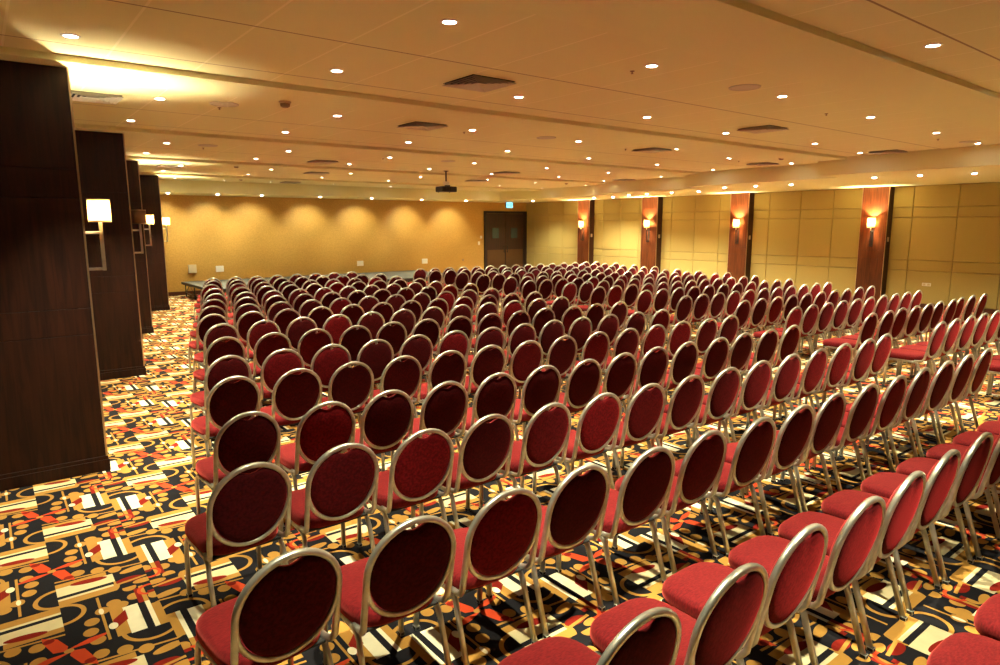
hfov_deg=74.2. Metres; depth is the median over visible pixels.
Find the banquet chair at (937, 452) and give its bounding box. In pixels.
[926,443,999,522]
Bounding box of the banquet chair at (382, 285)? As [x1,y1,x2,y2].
[371,280,387,291]
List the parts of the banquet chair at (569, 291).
frame, backrest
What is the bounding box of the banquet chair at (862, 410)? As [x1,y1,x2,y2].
[780,383,878,491]
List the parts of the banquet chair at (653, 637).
seat, frame, backrest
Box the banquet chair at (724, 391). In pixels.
[659,367,740,446]
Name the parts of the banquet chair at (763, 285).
frame, backrest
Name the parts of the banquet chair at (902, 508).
seat, frame, backrest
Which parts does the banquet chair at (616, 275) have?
backrest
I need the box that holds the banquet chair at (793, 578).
[662,523,827,664]
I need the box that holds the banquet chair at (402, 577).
[322,515,455,664]
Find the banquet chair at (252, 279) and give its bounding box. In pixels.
[248,276,263,288]
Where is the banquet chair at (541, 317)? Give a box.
[532,308,554,341]
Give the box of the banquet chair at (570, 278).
[567,274,577,284]
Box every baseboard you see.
[168,280,412,295]
[755,292,996,313]
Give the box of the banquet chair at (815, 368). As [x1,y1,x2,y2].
[753,348,827,421]
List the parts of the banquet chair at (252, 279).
backrest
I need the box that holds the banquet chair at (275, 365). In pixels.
[256,348,303,407]
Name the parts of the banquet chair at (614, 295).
backrest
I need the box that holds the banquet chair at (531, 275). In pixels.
[517,272,534,290]
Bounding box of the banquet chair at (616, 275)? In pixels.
[608,272,619,281]
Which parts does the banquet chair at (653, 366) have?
seat, frame, backrest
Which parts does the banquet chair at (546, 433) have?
leg, leg, seat, frame, backrest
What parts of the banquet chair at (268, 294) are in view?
backrest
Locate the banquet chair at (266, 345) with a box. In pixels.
[249,332,291,381]
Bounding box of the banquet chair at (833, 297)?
[823,290,838,337]
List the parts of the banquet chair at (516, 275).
backrest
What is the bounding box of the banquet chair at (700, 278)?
[696,274,706,285]
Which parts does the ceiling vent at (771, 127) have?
frame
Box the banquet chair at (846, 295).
[835,288,851,335]
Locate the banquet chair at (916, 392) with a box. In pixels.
[839,367,930,468]
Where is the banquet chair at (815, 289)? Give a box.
[784,283,820,323]
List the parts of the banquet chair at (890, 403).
leg, leg, seat, frame, backrest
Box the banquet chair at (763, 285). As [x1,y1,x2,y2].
[741,280,768,303]
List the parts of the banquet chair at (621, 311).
frame, backrest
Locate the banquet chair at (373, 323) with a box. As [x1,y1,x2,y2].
[356,311,384,343]
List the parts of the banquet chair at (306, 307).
frame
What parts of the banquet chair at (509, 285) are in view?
backrest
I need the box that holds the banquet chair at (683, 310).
[666,295,692,340]
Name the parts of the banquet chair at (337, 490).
leg, seat, frame, backrest, leg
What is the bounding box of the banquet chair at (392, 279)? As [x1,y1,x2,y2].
[388,276,401,284]
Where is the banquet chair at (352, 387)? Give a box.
[322,361,373,413]
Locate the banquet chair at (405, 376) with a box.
[358,355,421,427]
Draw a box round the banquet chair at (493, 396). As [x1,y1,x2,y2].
[455,372,516,434]
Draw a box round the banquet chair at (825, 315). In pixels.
[798,302,833,356]
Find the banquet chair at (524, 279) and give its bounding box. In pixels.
[513,276,532,296]
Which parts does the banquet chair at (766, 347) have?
seat, frame, backrest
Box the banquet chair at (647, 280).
[638,277,654,295]
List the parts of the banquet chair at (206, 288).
frame, backrest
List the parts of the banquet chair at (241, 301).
backrest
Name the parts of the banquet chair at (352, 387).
seat, backrest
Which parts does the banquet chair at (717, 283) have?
backrest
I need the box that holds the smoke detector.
[279,101,290,107]
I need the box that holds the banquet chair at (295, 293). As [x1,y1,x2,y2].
[288,289,308,305]
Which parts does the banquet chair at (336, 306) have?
frame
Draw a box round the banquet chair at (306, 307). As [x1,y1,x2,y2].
[298,299,323,320]
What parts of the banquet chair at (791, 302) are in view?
frame, backrest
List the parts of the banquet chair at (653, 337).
backrest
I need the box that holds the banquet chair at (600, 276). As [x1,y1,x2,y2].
[596,272,605,281]
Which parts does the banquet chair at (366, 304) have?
frame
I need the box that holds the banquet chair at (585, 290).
[571,281,593,305]
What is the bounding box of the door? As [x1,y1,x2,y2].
[484,211,527,269]
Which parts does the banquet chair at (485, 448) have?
leg, leg, seat, frame, backrest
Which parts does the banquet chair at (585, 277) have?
backrest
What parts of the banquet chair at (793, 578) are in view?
seat, frame, backrest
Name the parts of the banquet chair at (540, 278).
backrest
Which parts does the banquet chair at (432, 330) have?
backrest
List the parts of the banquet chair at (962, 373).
frame, backrest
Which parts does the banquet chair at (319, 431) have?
seat, frame, backrest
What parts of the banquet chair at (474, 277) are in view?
backrest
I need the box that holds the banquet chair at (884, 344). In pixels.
[825,333,892,400]
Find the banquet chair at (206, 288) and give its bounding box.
[194,284,220,322]
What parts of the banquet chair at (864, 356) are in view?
leg, seat, frame, backrest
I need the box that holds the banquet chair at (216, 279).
[198,278,221,298]
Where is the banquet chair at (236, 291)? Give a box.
[228,287,251,312]
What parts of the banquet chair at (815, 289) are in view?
frame, backrest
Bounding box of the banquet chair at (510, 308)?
[501,300,523,347]
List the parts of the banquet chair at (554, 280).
backrest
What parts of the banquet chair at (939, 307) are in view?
frame, backrest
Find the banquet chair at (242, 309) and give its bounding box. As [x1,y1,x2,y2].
[234,303,261,327]
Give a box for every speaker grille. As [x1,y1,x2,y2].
[212,103,236,106]
[731,85,757,89]
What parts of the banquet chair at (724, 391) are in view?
seat, frame, backrest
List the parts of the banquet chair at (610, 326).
backrest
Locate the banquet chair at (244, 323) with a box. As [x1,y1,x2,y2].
[236,311,267,361]
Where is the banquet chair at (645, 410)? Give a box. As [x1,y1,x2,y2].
[579,383,665,478]
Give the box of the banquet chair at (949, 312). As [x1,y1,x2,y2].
[908,299,956,342]
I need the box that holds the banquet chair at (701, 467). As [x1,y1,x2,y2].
[612,430,726,574]
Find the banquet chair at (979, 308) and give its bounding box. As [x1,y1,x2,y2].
[942,293,987,320]
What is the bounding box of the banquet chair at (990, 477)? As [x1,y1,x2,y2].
[896,434,999,560]
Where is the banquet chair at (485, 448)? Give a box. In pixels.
[419,414,513,528]
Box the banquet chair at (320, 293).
[314,287,333,300]
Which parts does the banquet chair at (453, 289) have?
backrest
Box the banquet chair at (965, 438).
[952,431,997,445]
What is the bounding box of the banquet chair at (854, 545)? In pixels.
[728,496,885,664]
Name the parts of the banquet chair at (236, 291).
backrest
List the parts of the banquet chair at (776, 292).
frame, backrest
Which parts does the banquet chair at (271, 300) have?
backrest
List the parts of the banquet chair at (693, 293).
frame, backrest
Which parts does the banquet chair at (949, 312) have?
backrest, frame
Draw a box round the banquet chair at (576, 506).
[486,464,609,638]
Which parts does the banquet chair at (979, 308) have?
backrest, frame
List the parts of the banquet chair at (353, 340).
backrest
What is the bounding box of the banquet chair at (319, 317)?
[308,306,333,331]
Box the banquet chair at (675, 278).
[653,275,681,298]
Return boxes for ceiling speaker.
[198,144,216,146]
[209,101,238,106]
[536,136,555,138]
[728,84,760,90]
[959,140,980,142]
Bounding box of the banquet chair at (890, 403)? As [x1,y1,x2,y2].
[811,375,906,476]
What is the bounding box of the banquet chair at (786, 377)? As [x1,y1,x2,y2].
[723,354,800,434]
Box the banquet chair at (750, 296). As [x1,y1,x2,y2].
[717,289,755,335]
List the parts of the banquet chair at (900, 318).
frame, backrest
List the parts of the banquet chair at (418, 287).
backrest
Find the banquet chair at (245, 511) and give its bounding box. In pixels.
[184,462,291,606]
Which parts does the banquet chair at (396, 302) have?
frame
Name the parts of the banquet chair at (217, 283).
frame, backrest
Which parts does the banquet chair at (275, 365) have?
seat, backrest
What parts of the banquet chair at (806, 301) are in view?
frame, backrest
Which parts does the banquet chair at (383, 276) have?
backrest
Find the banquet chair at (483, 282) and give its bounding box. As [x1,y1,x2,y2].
[476,274,490,302]
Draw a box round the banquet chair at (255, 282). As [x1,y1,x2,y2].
[250,278,266,292]
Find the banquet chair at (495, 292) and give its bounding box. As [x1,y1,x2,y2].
[473,288,499,314]
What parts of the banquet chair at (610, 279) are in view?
backrest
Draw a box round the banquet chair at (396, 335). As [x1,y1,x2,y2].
[375,321,406,388]
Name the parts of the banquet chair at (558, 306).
frame, backrest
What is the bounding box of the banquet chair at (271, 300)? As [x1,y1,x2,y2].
[264,295,287,318]
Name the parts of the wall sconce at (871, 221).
lamp shade, plate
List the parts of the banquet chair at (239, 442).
leg, seat, frame, backrest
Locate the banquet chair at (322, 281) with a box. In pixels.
[315,276,329,286]
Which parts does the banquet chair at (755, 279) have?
frame, backrest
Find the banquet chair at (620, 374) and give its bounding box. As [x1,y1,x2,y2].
[594,352,636,414]
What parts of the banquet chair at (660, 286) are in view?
frame, backrest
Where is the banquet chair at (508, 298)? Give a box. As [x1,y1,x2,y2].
[498,293,520,316]
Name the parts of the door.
vision pane, kick plate, vision pane, vision frame, kick plate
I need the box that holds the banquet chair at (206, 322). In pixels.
[188,314,228,372]
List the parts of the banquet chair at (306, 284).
backrest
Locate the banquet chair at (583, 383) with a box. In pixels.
[548,359,601,412]
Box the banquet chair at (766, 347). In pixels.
[726,329,778,376]
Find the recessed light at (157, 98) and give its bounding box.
[153,97,165,99]
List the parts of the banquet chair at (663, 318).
backrest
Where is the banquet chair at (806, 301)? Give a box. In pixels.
[771,293,811,340]
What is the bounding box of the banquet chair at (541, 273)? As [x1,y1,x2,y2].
[535,271,548,281]
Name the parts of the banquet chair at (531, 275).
backrest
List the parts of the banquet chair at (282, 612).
leg, seat, backrest, leg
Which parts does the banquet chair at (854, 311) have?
frame, backrest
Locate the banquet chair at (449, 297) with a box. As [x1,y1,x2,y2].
[436,291,454,317]
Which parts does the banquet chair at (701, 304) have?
seat, frame, backrest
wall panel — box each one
[526,201,577,267]
[593,198,641,270]
[660,194,730,279]
[750,188,862,297]
[885,182,999,309]
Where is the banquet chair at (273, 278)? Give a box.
[268,275,283,284]
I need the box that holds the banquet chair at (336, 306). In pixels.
[329,297,352,317]
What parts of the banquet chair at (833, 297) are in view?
backrest, frame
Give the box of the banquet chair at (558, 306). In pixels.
[550,296,569,339]
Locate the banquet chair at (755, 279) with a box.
[742,275,759,295]
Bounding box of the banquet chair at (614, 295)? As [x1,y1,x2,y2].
[602,285,622,310]
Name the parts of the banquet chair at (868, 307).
frame, backrest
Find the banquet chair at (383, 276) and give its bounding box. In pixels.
[374,273,386,282]
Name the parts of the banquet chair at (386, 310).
frame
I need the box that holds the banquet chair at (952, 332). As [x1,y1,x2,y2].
[898,318,960,376]
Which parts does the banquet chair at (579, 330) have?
frame, backrest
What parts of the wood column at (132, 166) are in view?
veneer panel, veneer panel, veneer panel, veneer panel, veneer panel, corner trim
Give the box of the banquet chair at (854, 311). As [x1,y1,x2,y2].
[815,298,861,349]
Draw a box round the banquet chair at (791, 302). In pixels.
[755,294,797,342]
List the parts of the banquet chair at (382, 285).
backrest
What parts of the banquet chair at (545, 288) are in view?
backrest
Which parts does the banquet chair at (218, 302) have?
frame, backrest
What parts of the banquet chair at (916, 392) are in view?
leg, seat, frame, backrest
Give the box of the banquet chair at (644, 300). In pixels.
[627,290,651,329]
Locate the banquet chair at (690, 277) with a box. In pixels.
[683,274,694,288]
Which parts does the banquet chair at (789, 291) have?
frame, backrest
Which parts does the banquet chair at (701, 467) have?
leg, seat, frame, backrest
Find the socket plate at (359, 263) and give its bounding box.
[357,261,363,265]
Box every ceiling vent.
[71,89,129,104]
[154,164,186,167]
[278,181,300,183]
[303,172,329,174]
[304,159,340,163]
[392,121,451,130]
[435,72,525,91]
[465,180,490,181]
[493,171,523,173]
[612,179,638,180]
[628,147,676,152]
[730,124,793,133]
[745,162,782,165]
[865,149,912,154]
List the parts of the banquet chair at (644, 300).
seat, frame, backrest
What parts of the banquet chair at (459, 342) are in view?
frame, backrest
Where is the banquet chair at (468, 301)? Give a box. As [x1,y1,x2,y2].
[445,296,473,326]
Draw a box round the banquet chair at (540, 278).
[522,275,548,304]
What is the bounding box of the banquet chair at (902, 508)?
[778,471,925,652]
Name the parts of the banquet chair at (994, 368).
leg, leg, seat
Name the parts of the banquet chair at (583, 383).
seat, frame, backrest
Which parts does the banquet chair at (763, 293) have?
frame, backrest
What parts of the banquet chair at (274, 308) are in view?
backrest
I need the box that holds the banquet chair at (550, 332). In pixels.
[538,320,564,384]
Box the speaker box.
[188,264,196,272]
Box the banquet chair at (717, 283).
[708,278,722,309]
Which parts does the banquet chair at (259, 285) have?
backrest, frame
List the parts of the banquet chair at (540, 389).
seat, leg, backrest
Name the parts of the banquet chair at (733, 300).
backrest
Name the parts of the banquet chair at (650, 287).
frame, backrest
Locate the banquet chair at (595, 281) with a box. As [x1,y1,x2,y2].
[571,276,598,308]
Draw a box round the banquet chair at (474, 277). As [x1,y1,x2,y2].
[460,271,483,297]
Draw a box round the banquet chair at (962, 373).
[890,354,973,443]
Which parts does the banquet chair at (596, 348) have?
seat, frame, backrest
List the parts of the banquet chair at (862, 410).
leg, leg, seat, frame, backrest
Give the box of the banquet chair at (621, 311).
[608,301,627,356]
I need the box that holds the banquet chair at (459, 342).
[424,330,468,401]
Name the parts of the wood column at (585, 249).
veneer panel, veneer panel, veneer panel, veneer panel, veneer panel, corner trim, panel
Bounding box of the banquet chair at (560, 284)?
[548,278,568,300]
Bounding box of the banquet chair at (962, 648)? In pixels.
[926,632,999,664]
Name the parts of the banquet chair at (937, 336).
leg, leg, seat, frame, backrest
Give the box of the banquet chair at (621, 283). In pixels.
[605,279,624,314]
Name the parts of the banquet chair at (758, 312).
seat, frame, backrest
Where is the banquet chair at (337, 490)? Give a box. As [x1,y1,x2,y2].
[279,443,378,564]
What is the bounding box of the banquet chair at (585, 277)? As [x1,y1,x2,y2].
[581,273,591,281]
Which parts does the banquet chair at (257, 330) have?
seat, backrest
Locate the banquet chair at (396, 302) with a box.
[384,294,405,312]
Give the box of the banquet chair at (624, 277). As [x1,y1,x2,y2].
[616,275,627,289]
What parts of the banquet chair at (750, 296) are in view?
frame, backrest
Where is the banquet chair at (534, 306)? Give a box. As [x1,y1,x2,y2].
[527,298,546,324]
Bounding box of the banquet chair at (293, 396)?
[260,368,321,460]
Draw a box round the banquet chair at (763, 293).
[732,288,769,329]
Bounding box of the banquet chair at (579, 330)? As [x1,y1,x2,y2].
[542,317,591,364]
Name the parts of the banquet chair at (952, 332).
leg, leg, seat, frame, backrest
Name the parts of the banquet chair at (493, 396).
seat, backrest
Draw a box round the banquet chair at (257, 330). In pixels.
[245,320,280,361]
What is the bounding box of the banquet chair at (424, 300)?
[411,292,430,313]
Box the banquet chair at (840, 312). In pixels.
[800,300,848,355]
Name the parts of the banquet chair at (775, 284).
backrest, frame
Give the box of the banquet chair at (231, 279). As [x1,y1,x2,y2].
[224,277,243,296]
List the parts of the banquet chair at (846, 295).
backrest, frame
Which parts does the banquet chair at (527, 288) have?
backrest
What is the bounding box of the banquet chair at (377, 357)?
[356,339,393,421]
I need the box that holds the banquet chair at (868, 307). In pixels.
[829,297,874,338]
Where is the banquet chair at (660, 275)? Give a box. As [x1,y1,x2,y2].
[654,272,666,291]
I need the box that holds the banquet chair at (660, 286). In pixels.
[651,282,668,316]
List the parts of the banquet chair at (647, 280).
backrest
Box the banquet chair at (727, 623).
[589,563,768,664]
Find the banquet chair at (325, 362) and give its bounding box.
[310,344,350,391]
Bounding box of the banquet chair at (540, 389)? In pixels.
[507,365,560,440]
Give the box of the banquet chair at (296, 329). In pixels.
[286,317,317,371]
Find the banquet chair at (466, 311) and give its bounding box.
[432,304,471,357]
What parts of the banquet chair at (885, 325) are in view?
seat, frame, backrest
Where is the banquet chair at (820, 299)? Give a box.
[809,291,825,340]
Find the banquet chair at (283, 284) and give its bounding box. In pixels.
[278,281,295,291]
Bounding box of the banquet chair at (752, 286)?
[721,281,755,320]
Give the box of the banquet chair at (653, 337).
[636,324,666,374]
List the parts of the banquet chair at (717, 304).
frame, backrest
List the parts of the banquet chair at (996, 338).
frame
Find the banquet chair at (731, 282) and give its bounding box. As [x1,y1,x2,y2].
[724,277,735,296]
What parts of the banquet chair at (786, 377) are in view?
leg, seat, frame, backrest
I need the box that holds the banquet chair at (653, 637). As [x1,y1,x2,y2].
[498,607,681,664]
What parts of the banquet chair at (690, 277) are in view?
backrest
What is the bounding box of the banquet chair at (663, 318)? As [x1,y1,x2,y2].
[640,309,669,349]
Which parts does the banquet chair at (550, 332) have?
frame, backrest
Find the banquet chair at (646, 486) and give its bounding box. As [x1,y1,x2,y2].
[555,446,674,606]
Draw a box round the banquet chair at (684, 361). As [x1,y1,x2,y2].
[635,341,698,404]
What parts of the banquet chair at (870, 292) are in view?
frame, backrest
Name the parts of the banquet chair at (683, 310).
seat, frame, backrest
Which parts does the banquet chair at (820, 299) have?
backrest, frame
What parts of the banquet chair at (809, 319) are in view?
seat, frame, backrest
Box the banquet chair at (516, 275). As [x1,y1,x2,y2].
[501,273,519,291]
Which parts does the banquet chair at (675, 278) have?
frame, backrest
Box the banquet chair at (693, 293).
[667,286,699,328]
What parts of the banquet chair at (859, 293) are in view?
frame, backrest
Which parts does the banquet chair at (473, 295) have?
frame, backrest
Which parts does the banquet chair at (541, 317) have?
backrest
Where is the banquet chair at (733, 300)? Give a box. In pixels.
[717,291,740,322]
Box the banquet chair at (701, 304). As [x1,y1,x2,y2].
[669,294,709,340]
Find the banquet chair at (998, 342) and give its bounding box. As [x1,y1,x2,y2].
[967,341,999,353]
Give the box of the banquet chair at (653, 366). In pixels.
[602,346,668,407]
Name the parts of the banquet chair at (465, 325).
frame, backrest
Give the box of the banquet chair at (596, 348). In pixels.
[566,331,609,385]
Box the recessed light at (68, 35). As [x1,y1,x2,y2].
[60,33,80,38]
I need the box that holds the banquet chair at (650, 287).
[632,283,653,308]
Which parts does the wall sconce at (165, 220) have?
lamp shade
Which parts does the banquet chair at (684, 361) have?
seat, frame, backrest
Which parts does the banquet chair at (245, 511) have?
leg, seat, frame, backrest, leg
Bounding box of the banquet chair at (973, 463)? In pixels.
[861,432,992,584]
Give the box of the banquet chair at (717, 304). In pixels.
[691,292,725,326]
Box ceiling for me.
[0,0,999,191]
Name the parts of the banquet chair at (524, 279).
frame, backrest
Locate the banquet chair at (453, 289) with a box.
[441,285,458,300]
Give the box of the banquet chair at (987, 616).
[974,593,999,640]
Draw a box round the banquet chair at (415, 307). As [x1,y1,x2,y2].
[399,300,421,323]
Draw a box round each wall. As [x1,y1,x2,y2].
[160,195,526,291]
[528,182,999,309]
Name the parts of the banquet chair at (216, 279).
frame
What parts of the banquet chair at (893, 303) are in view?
backrest, frame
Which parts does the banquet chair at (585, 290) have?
seat, backrest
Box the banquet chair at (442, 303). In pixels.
[419,298,448,326]
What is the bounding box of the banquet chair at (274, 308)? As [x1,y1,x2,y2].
[267,301,292,322]
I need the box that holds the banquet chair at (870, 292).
[849,286,874,327]
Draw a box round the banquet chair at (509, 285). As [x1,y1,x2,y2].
[499,277,517,304]
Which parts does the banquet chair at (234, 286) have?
backrest, frame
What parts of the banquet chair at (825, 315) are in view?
frame, backrest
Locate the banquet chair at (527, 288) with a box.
[520,280,536,302]
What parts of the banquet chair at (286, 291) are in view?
frame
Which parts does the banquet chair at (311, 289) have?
frame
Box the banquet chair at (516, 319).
[504,310,530,369]
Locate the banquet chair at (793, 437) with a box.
[707,404,814,535]
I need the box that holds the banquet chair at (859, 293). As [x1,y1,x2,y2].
[847,287,863,332]
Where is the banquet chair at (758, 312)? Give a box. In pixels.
[736,298,766,337]
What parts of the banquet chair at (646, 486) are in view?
leg, seat, frame, backrest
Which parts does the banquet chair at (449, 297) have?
backrest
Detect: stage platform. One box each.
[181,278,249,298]
[264,275,323,281]
[322,273,412,282]
[366,270,442,280]
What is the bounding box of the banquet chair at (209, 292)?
[196,288,225,315]
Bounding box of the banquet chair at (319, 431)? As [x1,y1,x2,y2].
[274,401,355,490]
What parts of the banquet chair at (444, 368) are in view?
seat, backrest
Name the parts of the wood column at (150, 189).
veneer panel, veneer panel, veneer panel, veneer panel, veneer panel, corner trim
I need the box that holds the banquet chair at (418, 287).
[406,282,422,294]
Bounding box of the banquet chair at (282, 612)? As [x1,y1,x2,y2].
[194,548,341,664]
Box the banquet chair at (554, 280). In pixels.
[551,274,563,294]
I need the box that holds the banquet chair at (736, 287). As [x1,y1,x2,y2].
[708,282,742,321]
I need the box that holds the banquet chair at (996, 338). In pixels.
[954,322,999,363]
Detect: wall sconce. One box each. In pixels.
[85,199,111,270]
[132,210,146,253]
[144,214,153,245]
[162,217,169,241]
[579,221,583,240]
[644,220,649,241]
[733,219,739,243]
[867,218,875,246]
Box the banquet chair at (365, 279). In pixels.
[354,274,368,284]
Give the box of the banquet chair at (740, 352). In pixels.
[696,332,752,387]
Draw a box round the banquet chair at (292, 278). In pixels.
[289,274,303,281]
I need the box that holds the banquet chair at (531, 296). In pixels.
[524,291,542,311]
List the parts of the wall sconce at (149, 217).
lamp shade, stem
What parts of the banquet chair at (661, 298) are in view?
frame, backrest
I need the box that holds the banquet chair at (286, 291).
[281,284,300,300]
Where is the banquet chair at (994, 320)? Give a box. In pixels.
[942,310,999,363]
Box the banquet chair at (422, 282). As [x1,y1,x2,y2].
[412,278,426,287]
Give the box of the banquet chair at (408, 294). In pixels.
[396,287,414,302]
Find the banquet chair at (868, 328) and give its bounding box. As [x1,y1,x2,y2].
[822,313,877,362]
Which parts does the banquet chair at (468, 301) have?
frame, backrest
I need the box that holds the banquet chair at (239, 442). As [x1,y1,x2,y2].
[195,411,284,528]
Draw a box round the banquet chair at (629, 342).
[601,328,639,372]
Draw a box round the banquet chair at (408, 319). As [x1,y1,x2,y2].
[389,309,415,338]
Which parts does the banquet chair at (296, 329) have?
backrest, frame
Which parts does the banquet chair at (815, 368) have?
leg, seat, frame, backrest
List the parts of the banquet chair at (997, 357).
leg, seat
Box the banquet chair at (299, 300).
[292,293,314,311]
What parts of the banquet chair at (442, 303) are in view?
backrest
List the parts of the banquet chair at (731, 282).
backrest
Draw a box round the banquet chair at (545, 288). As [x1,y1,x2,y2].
[538,279,552,307]
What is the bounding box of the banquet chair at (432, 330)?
[411,318,440,358]
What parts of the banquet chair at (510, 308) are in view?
backrest, frame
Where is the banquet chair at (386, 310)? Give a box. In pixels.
[370,302,393,323]
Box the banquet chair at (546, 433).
[478,402,571,509]
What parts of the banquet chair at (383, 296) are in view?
frame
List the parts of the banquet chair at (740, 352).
seat, frame, backrest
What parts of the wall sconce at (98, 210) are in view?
arm, arm, lamp shade, stem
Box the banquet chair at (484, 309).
[472,302,498,337]
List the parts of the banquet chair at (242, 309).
backrest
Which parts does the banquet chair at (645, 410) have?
leg, leg, seat, frame, backrest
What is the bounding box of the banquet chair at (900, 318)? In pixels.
[854,308,906,368]
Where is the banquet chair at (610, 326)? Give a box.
[595,314,618,356]
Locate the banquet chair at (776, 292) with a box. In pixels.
[753,287,782,329]
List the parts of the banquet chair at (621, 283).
frame, backrest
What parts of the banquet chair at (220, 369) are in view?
leg, seat, frame, backrest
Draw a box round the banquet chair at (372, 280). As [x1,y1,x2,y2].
[367,277,381,286]
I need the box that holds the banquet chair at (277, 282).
[272,277,289,290]
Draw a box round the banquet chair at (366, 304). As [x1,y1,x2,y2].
[358,296,379,314]
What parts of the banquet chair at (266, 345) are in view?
seat, backrest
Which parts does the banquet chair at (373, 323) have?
backrest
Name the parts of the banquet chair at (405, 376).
leg, seat, frame, backrest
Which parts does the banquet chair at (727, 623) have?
seat, frame, backrest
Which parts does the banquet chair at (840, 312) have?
leg, frame, backrest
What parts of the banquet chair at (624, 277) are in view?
backrest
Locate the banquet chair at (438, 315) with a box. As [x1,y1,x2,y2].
[409,306,444,340]
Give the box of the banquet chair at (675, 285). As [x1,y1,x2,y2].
[651,281,682,318]
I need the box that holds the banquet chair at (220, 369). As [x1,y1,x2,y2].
[190,355,251,450]
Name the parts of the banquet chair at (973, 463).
seat, frame, backrest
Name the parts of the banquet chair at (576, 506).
leg, leg, seat, frame, backrest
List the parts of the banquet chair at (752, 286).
frame, backrest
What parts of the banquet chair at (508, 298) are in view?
backrest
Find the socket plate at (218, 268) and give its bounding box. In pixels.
[216,266,223,271]
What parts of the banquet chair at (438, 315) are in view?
backrest, frame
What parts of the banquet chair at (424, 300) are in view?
frame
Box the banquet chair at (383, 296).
[373,289,390,304]
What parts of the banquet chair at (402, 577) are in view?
leg, seat, leg, frame, backrest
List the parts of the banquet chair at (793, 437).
leg, leg, seat, frame, backrest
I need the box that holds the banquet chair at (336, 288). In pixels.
[329,282,344,293]
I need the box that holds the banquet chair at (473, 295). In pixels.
[445,289,477,327]
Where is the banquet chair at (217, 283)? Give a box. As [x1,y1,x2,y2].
[197,280,222,314]
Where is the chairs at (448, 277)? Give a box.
[327,261,730,299]
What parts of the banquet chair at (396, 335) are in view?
frame, backrest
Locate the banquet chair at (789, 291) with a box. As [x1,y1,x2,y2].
[767,285,795,327]
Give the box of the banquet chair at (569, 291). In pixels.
[546,282,576,308]
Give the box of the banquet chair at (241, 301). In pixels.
[228,297,259,325]
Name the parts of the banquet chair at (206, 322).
leg, seat, frame, backrest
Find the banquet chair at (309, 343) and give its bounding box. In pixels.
[297,328,332,368]
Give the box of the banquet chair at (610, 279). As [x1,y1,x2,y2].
[586,276,613,304]
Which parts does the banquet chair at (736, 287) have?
frame, backrest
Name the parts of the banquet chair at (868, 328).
seat, frame, backrest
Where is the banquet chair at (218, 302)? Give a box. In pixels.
[193,299,226,340]
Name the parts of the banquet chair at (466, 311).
frame, backrest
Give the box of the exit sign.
[505,202,512,207]
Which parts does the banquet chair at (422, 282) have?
backrest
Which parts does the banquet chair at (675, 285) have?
frame, backrest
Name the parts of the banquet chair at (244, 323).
backrest, frame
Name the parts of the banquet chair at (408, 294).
frame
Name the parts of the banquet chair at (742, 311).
frame, backrest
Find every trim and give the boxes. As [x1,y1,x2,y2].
[74,123,699,175]
[126,156,605,184]
[139,172,541,190]
[159,179,525,202]
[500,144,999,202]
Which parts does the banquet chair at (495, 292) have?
frame, backrest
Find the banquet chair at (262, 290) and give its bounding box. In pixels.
[256,286,275,308]
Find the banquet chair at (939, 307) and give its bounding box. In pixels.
[895,301,943,345]
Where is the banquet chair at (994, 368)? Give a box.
[974,360,999,400]
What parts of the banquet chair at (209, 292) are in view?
backrest, frame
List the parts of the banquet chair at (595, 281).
backrest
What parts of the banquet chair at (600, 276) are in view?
backrest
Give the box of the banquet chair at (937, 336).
[882,321,946,385]
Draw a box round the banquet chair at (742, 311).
[717,300,750,347]
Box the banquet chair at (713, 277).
[709,273,719,286]
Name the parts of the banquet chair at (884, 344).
seat, frame, backrest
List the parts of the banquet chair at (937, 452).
seat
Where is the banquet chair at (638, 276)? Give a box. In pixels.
[624,274,640,309]
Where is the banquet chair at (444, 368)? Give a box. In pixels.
[412,350,466,403]
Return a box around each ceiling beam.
[0,46,846,161]
[481,0,999,131]
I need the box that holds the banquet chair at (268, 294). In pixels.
[261,290,283,316]
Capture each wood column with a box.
[0,60,110,491]
[75,130,146,380]
[126,160,153,333]
[140,175,169,310]
[577,200,594,264]
[640,197,662,274]
[727,193,754,282]
[854,186,894,304]
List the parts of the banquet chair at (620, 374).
seat, frame, backrest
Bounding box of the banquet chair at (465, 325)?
[427,316,472,375]
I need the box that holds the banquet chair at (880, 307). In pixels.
[843,295,887,335]
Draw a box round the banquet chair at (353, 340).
[339,325,371,366]
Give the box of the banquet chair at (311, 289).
[305,283,323,296]
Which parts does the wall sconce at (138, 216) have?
lamp shade, stem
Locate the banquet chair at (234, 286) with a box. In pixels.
[228,283,247,319]
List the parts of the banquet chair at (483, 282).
backrest, frame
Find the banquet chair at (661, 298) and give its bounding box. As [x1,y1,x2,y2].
[634,288,668,329]
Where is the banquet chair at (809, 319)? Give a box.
[775,304,818,354]
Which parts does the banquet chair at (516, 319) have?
frame, backrest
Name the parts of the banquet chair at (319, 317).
frame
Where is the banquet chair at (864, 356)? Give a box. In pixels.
[804,338,875,408]
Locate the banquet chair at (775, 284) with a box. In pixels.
[766,279,781,315]
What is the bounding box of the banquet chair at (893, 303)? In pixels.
[855,293,899,332]
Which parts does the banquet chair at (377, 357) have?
frame, backrest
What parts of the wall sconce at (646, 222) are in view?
lamp shade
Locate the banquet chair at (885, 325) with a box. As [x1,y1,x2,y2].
[841,310,893,369]
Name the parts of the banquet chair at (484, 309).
backrest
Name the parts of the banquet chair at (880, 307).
frame, backrest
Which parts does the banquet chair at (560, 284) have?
backrest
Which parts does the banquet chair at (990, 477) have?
seat, frame, backrest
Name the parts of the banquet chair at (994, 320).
frame, backrest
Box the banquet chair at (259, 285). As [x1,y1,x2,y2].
[253,282,271,302]
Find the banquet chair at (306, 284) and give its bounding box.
[301,280,318,290]
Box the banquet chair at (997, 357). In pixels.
[989,355,999,394]
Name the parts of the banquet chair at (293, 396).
seat, backrest, frame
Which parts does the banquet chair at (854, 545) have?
seat, frame, backrest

